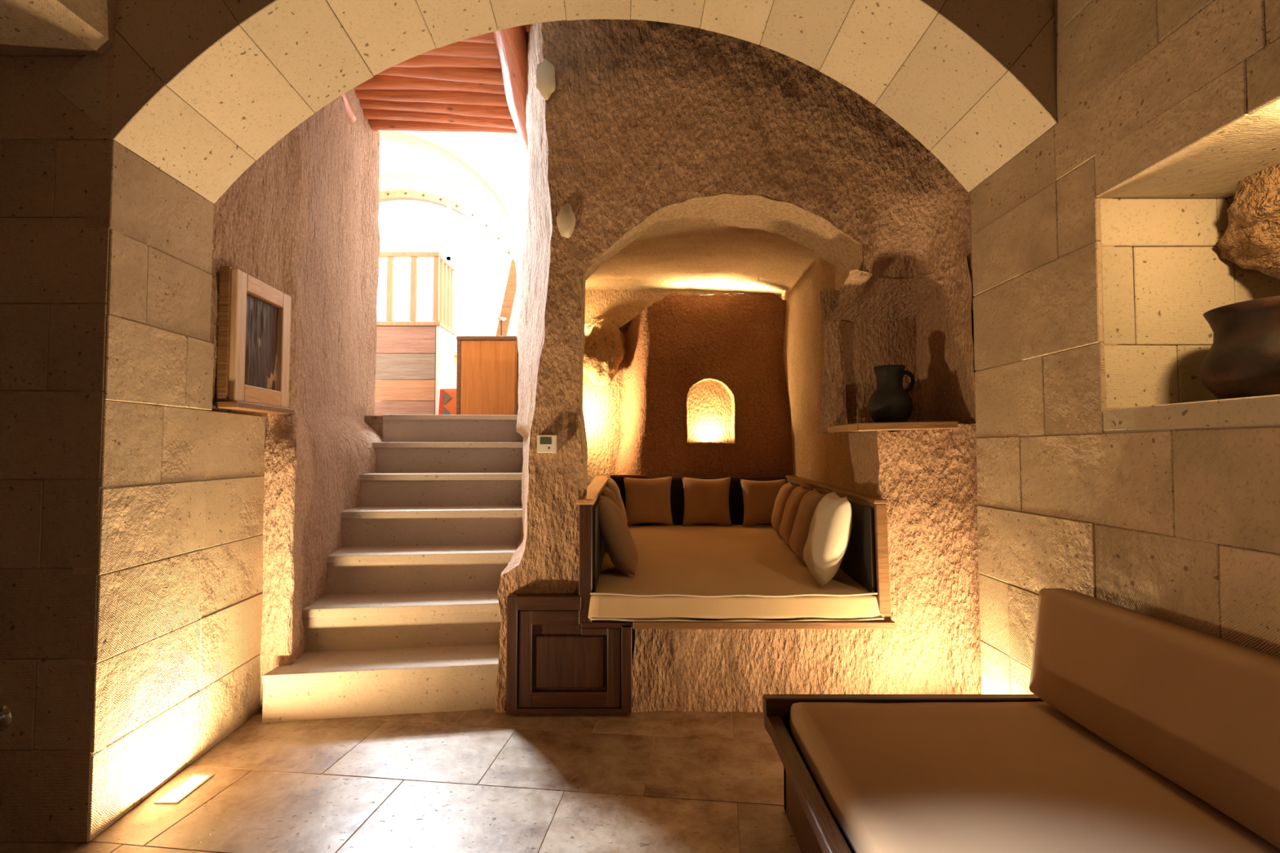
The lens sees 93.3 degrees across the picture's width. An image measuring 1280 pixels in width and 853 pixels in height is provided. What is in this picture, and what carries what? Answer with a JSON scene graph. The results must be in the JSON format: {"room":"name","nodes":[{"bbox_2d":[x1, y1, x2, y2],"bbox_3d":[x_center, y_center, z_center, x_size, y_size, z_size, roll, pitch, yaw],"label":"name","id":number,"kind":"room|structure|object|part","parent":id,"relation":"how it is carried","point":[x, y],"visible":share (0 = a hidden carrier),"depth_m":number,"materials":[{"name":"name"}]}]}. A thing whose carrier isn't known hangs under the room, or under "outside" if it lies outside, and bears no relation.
{"room":"cave living room","nodes":[
{"label":"cave living room","id":0,"kind":"room"},
{"bbox_2d":[0,56,188,842],"bbox_3d":[-3.013,0.052,2.274,2.375,2.670,0.452,0,-2,0],"label":"wall pier","id":1,"kind":"object","parent":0,"point":[52,176],"visible":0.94,"depth_m":2.05,"materials":[{"name":"brown stone"}]},
{"bbox_2d":[0,703,12,731],"bbox_3d":[-2.138,0.969,1.978,0.090,0.090,0.077,0,-2,0],"label":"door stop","id":2,"kind":"object","parent":1,"relation":"attached to","point":[6,717],"visible":1,"depth_m":2.01,"materials":[{"name":"silver metal"}]},
{"bbox_2d":[0,712,3,723],"bbox_3d":[-2.138,0.969,1.977,0.076,0.076,0.075,0,-2,0],"label":"cup","id":3,"kind":"object","parent":2,"relation":"on","point":[1,713],"depth_m":2.01,"materials":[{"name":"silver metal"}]},
{"bbox_2d":[0,0,117,56],"bbox_3d":[-3.015,-1.894,-0.197,2.370,1.030,4.660,0,-2,0],"label":"lintel","id":4,"kind":"object","parent":1,"relation":"attached to","point":[28,28],"visible":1,"depth_m":2.00,"materials":[{"name":"beige stone"}]},
{"bbox_2d":[66,139,266,842],"bbox_3d":[-2.103,0.212,2.549,0.498,2.373,1.048,0,-2,-4],"label":"wall","id":5,"kind":"structure","parent":0,"point":[180,606],"depth_m":2.34,"materials":[{"name":"beige stone"}]},
{"bbox_2d":[199,88,384,711],"bbox_3d":[-1.996,-0.693,3.889,0.334,4.352,2.657,0,-2,-7],"label":"wall","id":6,"kind":"structure","parent":0,"point":[301,220],"depth_m":3.44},
{"bbox_2d":[215,266,294,414],"bbox_3d":[-1.857,-0.390,2.952,0.100,0.635,0.552,0,-2,-6],"label":"framed panel","id":7,"kind":"object","parent":6,"relation":"attached to","point":[250,308],"visible":1,"depth_m":2.86,"materials":[{"name":"brown wood"}]},
{"bbox_3d":[-1.858,-0.405,2.953,0.012,0.455,0.353,0,-2,-6],"label":"bark panel","id":8,"kind":"part","parent":7,"relation":"part of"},
{"bbox_3d":[-1.869,-0.145,2.943,0.075,0.085,0.348,0,-2,-6],"label":"rail","id":9,"kind":"part","parent":7,"relation":"part of","materials":[{"name":"brown wood"}]},
{"bbox_3d":[-1.869,-0.662,2.963,0.075,0.080,0.348,0,-2,-6],"label":"rail","id":10,"kind":"part","parent":7,"relation":"part of","materials":[{"name":"brown wood"}]},
{"bbox_2d":[364,415,382,435],"bbox_3d":[-3.200,0.074,6.627,4.400,0.196,3.350,0,-2,0],"label":"floor","id":11,"kind":"structure","parent":0,"point":[375,422],"depth_m":4.96,"materials":[{"name":"stone"}]},
{"bbox_2d":[374,321,455,415],"bbox_3d":[-2.467,-0.554,6.456,0.825,1.038,0.540,0,-2,0],"label":"cabinet","id":12,"kind":"object","parent":11,"relation":"on","point":[415,360],"depth_m":6.21,"materials":[{"name":"brown wood"}]},
{"bbox_3d":[-2.485,-0.522,6.690,0.750,0.993,0.030,0,-2,0],"label":"panel","id":13,"kind":"part","parent":12,"relation":"part of","materials":[{"name":"brown wood"}]},
{"bbox_2d":[378,252,454,329],"bbox_3d":[-2.473,-1.434,6.495,0.795,0.725,0.530,0,-2,0],"label":"wooden screen","id":14,"kind":"object","parent":12,"relation":"on","point":[443,270],"visible":0.68,"depth_m":6.25,"materials":[{"name":"brown wood"}]},
{"bbox_3d":[-2.590,-1.421,6.259,0.054,0.680,0.040,0,-2,0],"label":"post","id":15,"kind":"part","parent":14,"relation":"part of","materials":[{"name":"brown wood"}]},
{"bbox_3d":[-2.473,-1.783,6.273,0.795,0.045,0.060,0,-2,0],"label":"rail","id":16,"kind":"part","parent":14,"relation":"part of","materials":[{"name":"brown wood"}]},
{"bbox_3d":[-2.345,-1.421,6.259,0.054,0.680,0.040,0,-2,0],"label":"post","id":17,"kind":"part","parent":14,"relation":"part of","materials":[{"name":"brown wood"}]},
{"bbox_3d":[-2.110,-1.421,6.259,0.054,0.680,0.040,0,-2,0],"label":"post","id":18,"kind":"part","parent":14,"relation":"part of","materials":[{"name":"brown wood"}]},
{"bbox_3d":[-2.105,-1.416,6.389,0.040,0.680,0.040,0,-2,0],"label":"post","id":19,"kind":"part","parent":14,"relation":"part of","materials":[{"name":"brown wood"}]},
{"bbox_3d":[-2.105,-1.411,6.509,0.040,0.680,0.040,0,-2,0],"label":"post","id":20,"kind":"part","parent":14,"relation":"part of","materials":[{"name":"brown wood"}]},
{"bbox_3d":[-2.105,-1.773,6.538,0.060,0.045,0.470,0,-2,0],"label":"rail","id":21,"kind":"part","parent":14,"relation":"part of","materials":[{"name":"brown wood"}]},
{"bbox_3d":[-2.105,-1.407,6.629,0.040,0.680,0.040,0,-2,0],"label":"post","id":22,"kind":"part","parent":14,"relation":"part of","materials":[{"name":"brown wood"}]},
{"bbox_3d":[-2.105,-1.403,6.729,0.040,0.680,0.040,0,-2,0],"label":"post","id":23,"kind":"part","parent":14,"relation":"part of","materials":[{"name":"brown wood"}]},
{"bbox_3d":[-2.085,-0.531,6.455,0.030,0.993,0.500,0,-2,0],"label":"panel","id":24,"kind":"part","parent":12,"relation":"part of","materials":[{"name":"white paint"}]},
{"bbox_2d":[438,388,456,414],"bbox_3d":[-1.916,-0.221,6.122,0.230,0.335,0.131,0,-2,0],"label":"cushion","id":25,"kind":"object","parent":11,"relation":"on","point":[447,397],"visible":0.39,"depth_m":6.09,"materials":[{"name":"orange fabric"}]},
{"bbox_2d":[456,336,518,414],"bbox_3d":[-1.480,-0.458,6.019,0.580,0.813,0.425,0,-2,0],"label":"base cabinet","id":26,"kind":"object","parent":11,"relation":"on","point":[487,366],"visible":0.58,"depth_m":5.82,"materials":[{"name":"brown wood"}]},
{"bbox_2d":[496,317,506,336],"bbox_3d":[-1.375,-0.971,5.992,0.120,0.210,0.120,0,-2,0],"label":"stand","id":27,"kind":"object","parent":26,"relation":"on","point":[501,319],"visible":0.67,"depth_m":5.99,"materials":[{"name":"white paint"}]},
{"bbox_3d":[-1.375,-0.976,5.992,0.012,0.160,0.011,0,-2,0],"label":"stem","id":28,"kind":"part","parent":27,"relation":"part of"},
{"bbox_3d":[-1.375,-1.063,5.995,0.100,0.025,0.100,0,-2,0],"label":"dish","id":29,"kind":"part","parent":27,"relation":"part of","materials":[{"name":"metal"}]},
{"bbox_2d":[495,258,516,336],"bbox_3d":[-1.688,-1.012,7.279,0.522,2.018,0.070,0,-2,0],"label":"leaning post","id":30,"kind":"object","parent":11,"relation":"on","point":[509,295],"visible":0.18,"depth_m":7.26,"materials":[{"name":"brown wood"}]},
{"bbox_2d":[0,699,801,852],"bbox_3d":[-1.174,1.386,0.529,6.453,0.131,6.363,0,-2,0],"label":"floor","id":31,"kind":"structure","parent":0,"point":[482,780],"depth_m":2.29,"materials":[{"name":"tile"}]},
{"bbox_2d":[154,773,214,804],"bbox_3d":[-1.742,1.392,2.316,0.085,0.015,0.195,0,-2,0],"label":"uplight","id":32,"kind":"object","parent":31,"relation":"on","point":[188,786],"visible":1,"depth_m":2.31,"materials":[{"name":"glass"}]},
{"bbox_3d":[-1.742,1.386,2.224,0.085,0.009,0.012,0,-2,0],"label":"frame","id":33,"kind":"part","parent":32,"relation":"part of","materials":[{"name":"metal"}]},
{"bbox_3d":[-1.779,1.389,2.316,0.012,0.009,0.171,0,-2,0],"label":"frame","id":34,"kind":"part","parent":32,"relation":"part of","materials":[{"name":"metal"}]},
{"bbox_3d":[-1.706,1.389,2.316,0.012,0.009,0.171,0,-2,0],"label":"frame","id":35,"kind":"part","parent":32,"relation":"part of","materials":[{"name":"metal"}]},
{"bbox_3d":[-1.742,1.393,2.407,0.085,0.009,0.012,0,-2,0],"label":"frame","id":36,"kind":"part","parent":32,"relation":"part of","materials":[{"name":"metal"}]},
{"bbox_2d":[262,414,527,722],"bbox_3d":[-1.327,0.677,4.092,1.380,1.602,2.234,0,-2,-8],"label":"staircase","id":37,"kind":"structure","parent":31,"relation":"on","point":[406,620],"depth_m":3.57,"materials":[{"name":"beige stone"}]},
{"bbox_2d":[506,593,631,714],"bbox_3d":[-0.346,1.116,2.977,0.612,0.568,0.065,0,-2,0],"label":"base cabinet","id":38,"kind":"object","parent":31,"relation":"on","point":[556,664],"visible":0.96,"depth_m":2.96,"materials":[{"name":"brown wood"}]},
{"bbox_3d":[-0.444,0.866,2.986,0.312,0.068,0.065,0,-2,0],"label":"rail","id":39,"kind":"part","parent":38,"relation":"part of","materials":[{"name":"brown wood"}]},
{"bbox_3d":[-0.410,0.939,2.975,0.240,0.072,0.027,0,-2,0],"label":"door rail","id":40,"kind":"part","parent":38,"relation":"part of","materials":[{"name":"brown wood"}]},
{"bbox_3d":[-0.345,1.387,2.966,0.510,0.025,0.065,0,-2,0],"label":"rail","id":41,"kind":"part","parent":38,"relation":"part of","materials":[{"name":"brown wood"}]},
{"bbox_3d":[-0.345,1.336,2.959,0.370,0.073,0.027,0,-2,0],"label":"door rail","id":42,"kind":"part","parent":38,"relation":"part of","materials":[{"name":"brown wood"}]},
{"bbox_3d":[-0.345,1.138,2.994,0.506,0.471,0.026,0,-2,0],"label":"door","id":43,"kind":"part","parent":38,"relation":"part of","materials":[{"name":"brown wood"}]},
{"bbox_3d":[-0.345,1.157,2.973,0.340,0.255,0.014,0,-2,0],"label":"door panel","id":44,"kind":"part","parent":38,"relation":"part of","materials":[{"name":"brown wood"}]},
{"bbox_3d":[-0.225,1.006,2.972,0.130,0.038,0.027,0,-2,0],"label":"door rail","id":45,"kind":"part","parent":38,"relation":"part of","materials":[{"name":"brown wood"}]},
{"bbox_3d":[-0.164,0.973,2.982,0.248,0.025,0.065,0,-2,0],"label":"rail","id":46,"kind":"part","parent":38,"relation":"part of","materials":[{"name":"brown wood"}]},
{"bbox_2d":[762,693,1043,852],"bbox_3d":[0.991,1.140,1.200,1.089,0.411,1.985,0,-2,0],"label":"frame","id":47,"kind":"object","parent":31,"relation":"on","point":[815,828],"visible":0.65,"depth_m":2.02,"materials":[{"name":"brown wood"}]},
{"bbox_2d":[789,701,1279,852],"bbox_3d":[1.015,0.988,1.182,1.000,0.145,1.947,0,-2,0],"label":"seat cushion","id":48,"kind":"object","parent":47,"relation":"on","point":[933,777],"visible":0.89,"depth_m":1.57,"materials":[{"name":"fabric"}]},
{"bbox_2d":[1029,588,1279,848],"bbox_3d":[1.451,0.726,1.193,0.150,0.382,1.943,0,-2,0],"label":"cushion","id":49,"kind":"object","parent":48,"relation":"on","point":[1199,710],"visible":1,"depth_m":1.60,"materials":[{"name":"fabric"}]},
{"bbox_2d":[341,24,529,157],"bbox_3d":[-1.570,-2.502,4.137,1.794,0.462,2.080,0,-2,0],"label":"ceiling","id":50,"kind":"structure","parent":0,"point":[477,83],"depth_m":4.47,"materials":[{"name":"brown wood"}]},
{"bbox_2d":[374,176,511,401],"bbox_3d":[-3.500,-1.334,8.257,5.200,6.300,0.001,0,-2,0],"label":"wall","id":51,"kind":"structure","parent":0,"point":[457,194],"depth_m":8.33,"materials":[{"name":"white paint"}]},
{"bbox_2d":[378,190,513,357],"bbox_3d":[-3.270,-2.096,8.232,3.660,2.300,0.210,0,-2,0],"label":"window","id":52,"kind":"structure","parent":51,"relation":"attached to","point":[388,195],"depth_m":8.27,"materials":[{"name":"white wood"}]},
{"bbox_3d":[-3.270,-2.348,8.291,3.580,1.790,0.090,0,-2,0],"label":"arched frame","id":53,"kind":"part","parent":52,"relation":"part of","materials":[{"name":"white wood"}]},
{"bbox_3d":[-3.270,-0.976,8.188,3.660,0.060,0.210,0,-2,0],"label":"sill","id":54,"kind":"part","parent":52,"relation":"part of","materials":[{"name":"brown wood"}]},
{"bbox_2d":[378,131,543,344],"bbox_3d":[-3.270,-1.782,6.773,4.920,3.518,3.200,0,-2,0],"label":"wall","id":55,"kind":"structure","parent":0,"point":[493,167],"depth_m":6.89,"materials":[{"name":"white paint"}]},
{"bbox_2d":[494,22,552,712],"bbox_3d":[-0.791,-0.690,4.094,0.265,4.351,2.221,0,-2,-12],"label":"wall","id":56,"kind":"structure","parent":0,"point":[538,224],"depth_m":3.46,"materials":[{"name":"beige stone"}]},
{"bbox_2d":[55,0,1057,203],"bbox_3d":[-0.143,-1.632,2.457,3.814,1.450,0.607,0,-2,-3],"label":"arch","id":57,"kind":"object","parent":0,"point":[202,89],"depth_m":2.40,"materials":[{"name":"beige stone"}]},
{"bbox_2d":[631,621,635,645],"bbox_3d":[0.500,1.112,4.721,2.000,0.140,3.280,0,-2,0],"label":"wall","id":58,"kind":"structure","parent":0,"point":[633,629],"depth_m":3.08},
{"bbox_2d":[582,288,744,486],"bbox_3d":[0.298,-0.262,6.221,2.829,2.828,0.620,0,-2,0],"label":"wall","id":59,"kind":"structure","parent":0,"point":[606,311],"depth_m":6.36,"materials":[{"name":"beige stone"}]},
{"bbox_2d":[608,292,793,476],"bbox_3d":[0.625,-0.141,6.027,2.021,2.366,0.453,0,-2,12],"label":"wall","id":60,"kind":"structure","parent":0,"point":[694,371],"depth_m":5.95,"materials":[{"name":"brown paint"}]},
{"bbox_3d":[0.628,-1.137,6.084,2.018,0.372,0.414,0,-2,12],"label":"panel","id":61,"kind":"part","parent":60,"relation":"part of","materials":[{"name":"brown paint"}]},
{"bbox_2d":[547,192,879,497],"bbox_3d":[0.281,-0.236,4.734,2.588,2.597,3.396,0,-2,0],"label":"wall","id":62,"kind":"structure","parent":0,"point":[726,242],"depth_m":4.40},
{"bbox_2d":[494,0,981,712],"bbox_3d":[0.509,-0.726,3.012,2.453,4.344,0.527,0,-2,0],"label":"wall","id":63,"kind":"structure","parent":0,"point":[642,117],"depth_m":3.07,"materials":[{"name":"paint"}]},
{"bbox_2d":[537,435,556,453],"bbox_3d":[-0.468,0.088,3.037,0.089,0.090,0.068,0,-2,0],"label":"thermostat","id":64,"kind":"object","parent":63,"relation":"attached to","point":[545,443],"visible":1,"depth_m":3.00,"materials":[{"name":"white plastic"}]},
{"bbox_2d":[631,298,976,664],"bbox_3d":[-1.400,-1.547,2.711,9.600,6.500,11.700,0,-2,0],"label":"wall","id":65,"kind":"structure","parent":0,"point":[972,317],"depth_m":5.80,"materials":[{"name":"beige stone"}]},
{"bbox_2d":[577,474,895,629],"bbox_3d":[0.525,0.725,4.403,1.890,0.626,2.945,0,-2,0],"label":"sofa frame","id":66,"kind":"structure","parent":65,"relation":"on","point":[865,559],"depth_m":2.98,"materials":[{"name":"brown wood"}]},
{"bbox_3d":[-0.295,0.733,4.370,0.070,0.590,2.812,0,-2,-1],"label":"panel","id":67,"kind":"part","parent":66,"relation":"part of","materials":[{"name":"brown wood"}]},
{"bbox_3d":[-0.324,0.425,4.369,0.140,0.025,2.798,0,-2,-1],"label":"rail","id":68,"kind":"part","parent":66,"relation":"part of","materials":[{"name":"brown wood"}]},
{"bbox_3d":[-0.180,0.477,5.821,0.480,0.023,0.130,0,-2,0],"label":"rail","id":69,"kind":"part","parent":66,"relation":"part of","materials":[{"name":"brown wood"}]},
{"bbox_3d":[0.550,0.786,5.809,1.820,0.595,0.070,0,-2,0],"label":"panel","id":70,"kind":"part","parent":66,"relation":"part of","materials":[{"name":"brown wood"}]},
{"bbox_2d":[587,524,884,622],"bbox_3d":[0.547,0.937,4.336,1.636,0.151,2.820,0,-2,0],"label":"mattress","id":71,"kind":"object","parent":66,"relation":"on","point":[735,573],"visible":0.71,"depth_m":3.17,"materials":[{"name":"fabric"}]},
{"bbox_2d":[601,485,624,517],"bbox_3d":[-0.196,0.641,4.299,0.245,0.434,0.467,0,-2,0],"label":"cushion","id":72,"kind":"object","parent":71,"relation":"on","point":[607,492],"visible":0.2,"depth_m":4.13,"materials":[{"name":"brown fabric"}]},
{"bbox_2d":[606,475,627,523],"bbox_3d":[-0.214,0.656,5.079,0.223,0.466,0.487,0,-2,0],"label":"cushion","id":73,"kind":"object","parent":71,"relation":"on","point":[611,484],"visible":0.36,"depth_m":4.92,"materials":[{"name":"fabric"}]},
{"bbox_2d":[598,494,637,576],"bbox_3d":[-0.147,0.621,3.539,0.270,0.419,0.474,0,-2,0],"label":"cushion","id":74,"kind":"object","parent":71,"relation":"on","point":[619,543],"visible":0.85,"depth_m":3.34,"materials":[{"name":"brown fabric"}]},
{"bbox_2d":[622,475,673,525],"bbox_3d":[0.075,0.691,5.616,0.467,0.456,0.198,0,-2,0],"label":"cushion","id":75,"kind":"object","parent":71,"relation":"on","point":[647,500],"visible":0.99,"depth_m":5.55,"materials":[{"name":"brown fabric"}]},
{"bbox_2d":[681,476,732,526],"bbox_3d":[0.620,0.696,5.618,0.465,0.454,0.200,0,-2,0],"label":"cushion","id":76,"kind":"object","parent":71,"relation":"on","point":[706,501],"visible":1,"depth_m":5.56,"materials":[{"name":"brown fabric"}]},
{"bbox_2d":[739,479,785,526],"bbox_3d":[1.150,0.700,5.578,0.444,0.430,0.204,0,-2,-8],"label":"cushion","id":77,"kind":"object","parent":71,"relation":"on","point":[759,497],"visible":0.75,"depth_m":5.51,"materials":[{"name":"brown fabric"}]},
{"bbox_2d":[771,481,796,537],"bbox_3d":[1.203,0.677,4.997,0.224,0.422,0.440,0,-2,7],"label":"cushion","id":78,"kind":"object","parent":71,"relation":"on","point":[785,491],"visible":0.53,"depth_m":4.85,"materials":[{"name":"brown fabric"}]},
{"bbox_2d":[779,485,811,550],"bbox_3d":[1.142,0.649,4.398,0.227,0.429,0.450,0,-2,7],"label":"cushion","id":79,"kind":"object","parent":71,"relation":"on","point":[792,505],"visible":0.62,"depth_m":4.26,"materials":[{"name":"brown fabric"}]},
{"bbox_2d":[789,488,829,566],"bbox_3d":[1.073,0.622,3.809,0.239,0.438,0.462,0,-2,6],"label":"cushion","id":80,"kind":"object","parent":71,"relation":"on","point":[809,502],"visible":0.56,"depth_m":3.67,"materials":[{"name":"brown fabric"}]},
{"bbox_2d":[803,490,852,587],"bbox_3d":[1.015,0.591,3.270,0.239,0.462,0.480,0,-2,10],"label":"cushion","id":81,"kind":"object","parent":71,"relation":"on","point":[827,542],"visible":1,"depth_m":3.07,"materials":[{"name":"fabric"}]},
{"bbox_3d":[1.303,0.423,4.372,0.080,0.020,2.847,0,-2,5],"label":"rail","id":82,"kind":"part","parent":66,"relation":"part of","materials":[{"name":"brown wood"}]},
{"bbox_3d":[1.312,0.726,4.363,0.070,0.585,2.841,0,-2,5],"label":"panel","id":83,"kind":"part","parent":66,"relation":"part of","materials":[{"name":"brown wood"}]},
{"bbox_2d":[829,420,966,433],"bbox_3d":[1.335,0.005,3.190,0.530,0.051,0.465,0,-2,0],"label":"wall shelf","id":84,"kind":"object","parent":65,"relation":"attached to","point":[917,425],"visible":0.78,"depth_m":2.96,"materials":[{"name":"brown wood"}]},
{"bbox_2d":[867,364,915,422],"bbox_3d":[1.315,-0.167,3.179,0.220,0.298,0.220,2,-3,-40],"label":"water jug","id":85,"kind":"object","parent":84,"relation":"on","point":[890,402],"visible":0.94,"depth_m":3.12,"materials":[{"name":"ceramic"}]},
{"bbox_3d":[1.409,-0.231,3.173,0.071,0.132,0.023,0,-2,5],"label":"handle","id":86,"kind":"part","parent":85,"relation":"part of","materials":[{"name":"ceramic"}]},
{"bbox_2d":[819,256,975,435],"bbox_3d":[1.345,-0.395,3.195,0.606,0.870,0.668,0,-2,0],"label":"wall","id":87,"kind":"structure","parent":0,"point":[923,326],"depth_m":3.42,"materials":[{"name":"brown stone"}]},
{"bbox_2d":[970,0,1279,693],"bbox_3d":[2.076,-0.546,0.106,1.080,3.701,5.371,0,-2,0],"label":"wall","id":88,"kind":"structure","parent":0,"point":[1108,469],"depth_m":2.02,"materials":[{"name":"beige stone"}]},
{"bbox_2d":[1198,295,1279,399],"bbox_3d":[1.868,-0.212,1.744,0.380,0.281,0.380,0,-2,0],"label":"clay pot","id":89,"kind":"object","parent":88,"relation":"in","point":[1242,360],"visible":0.83,"depth_m":1.71,"materials":[{"name":"brown ceramic"}]}
]}

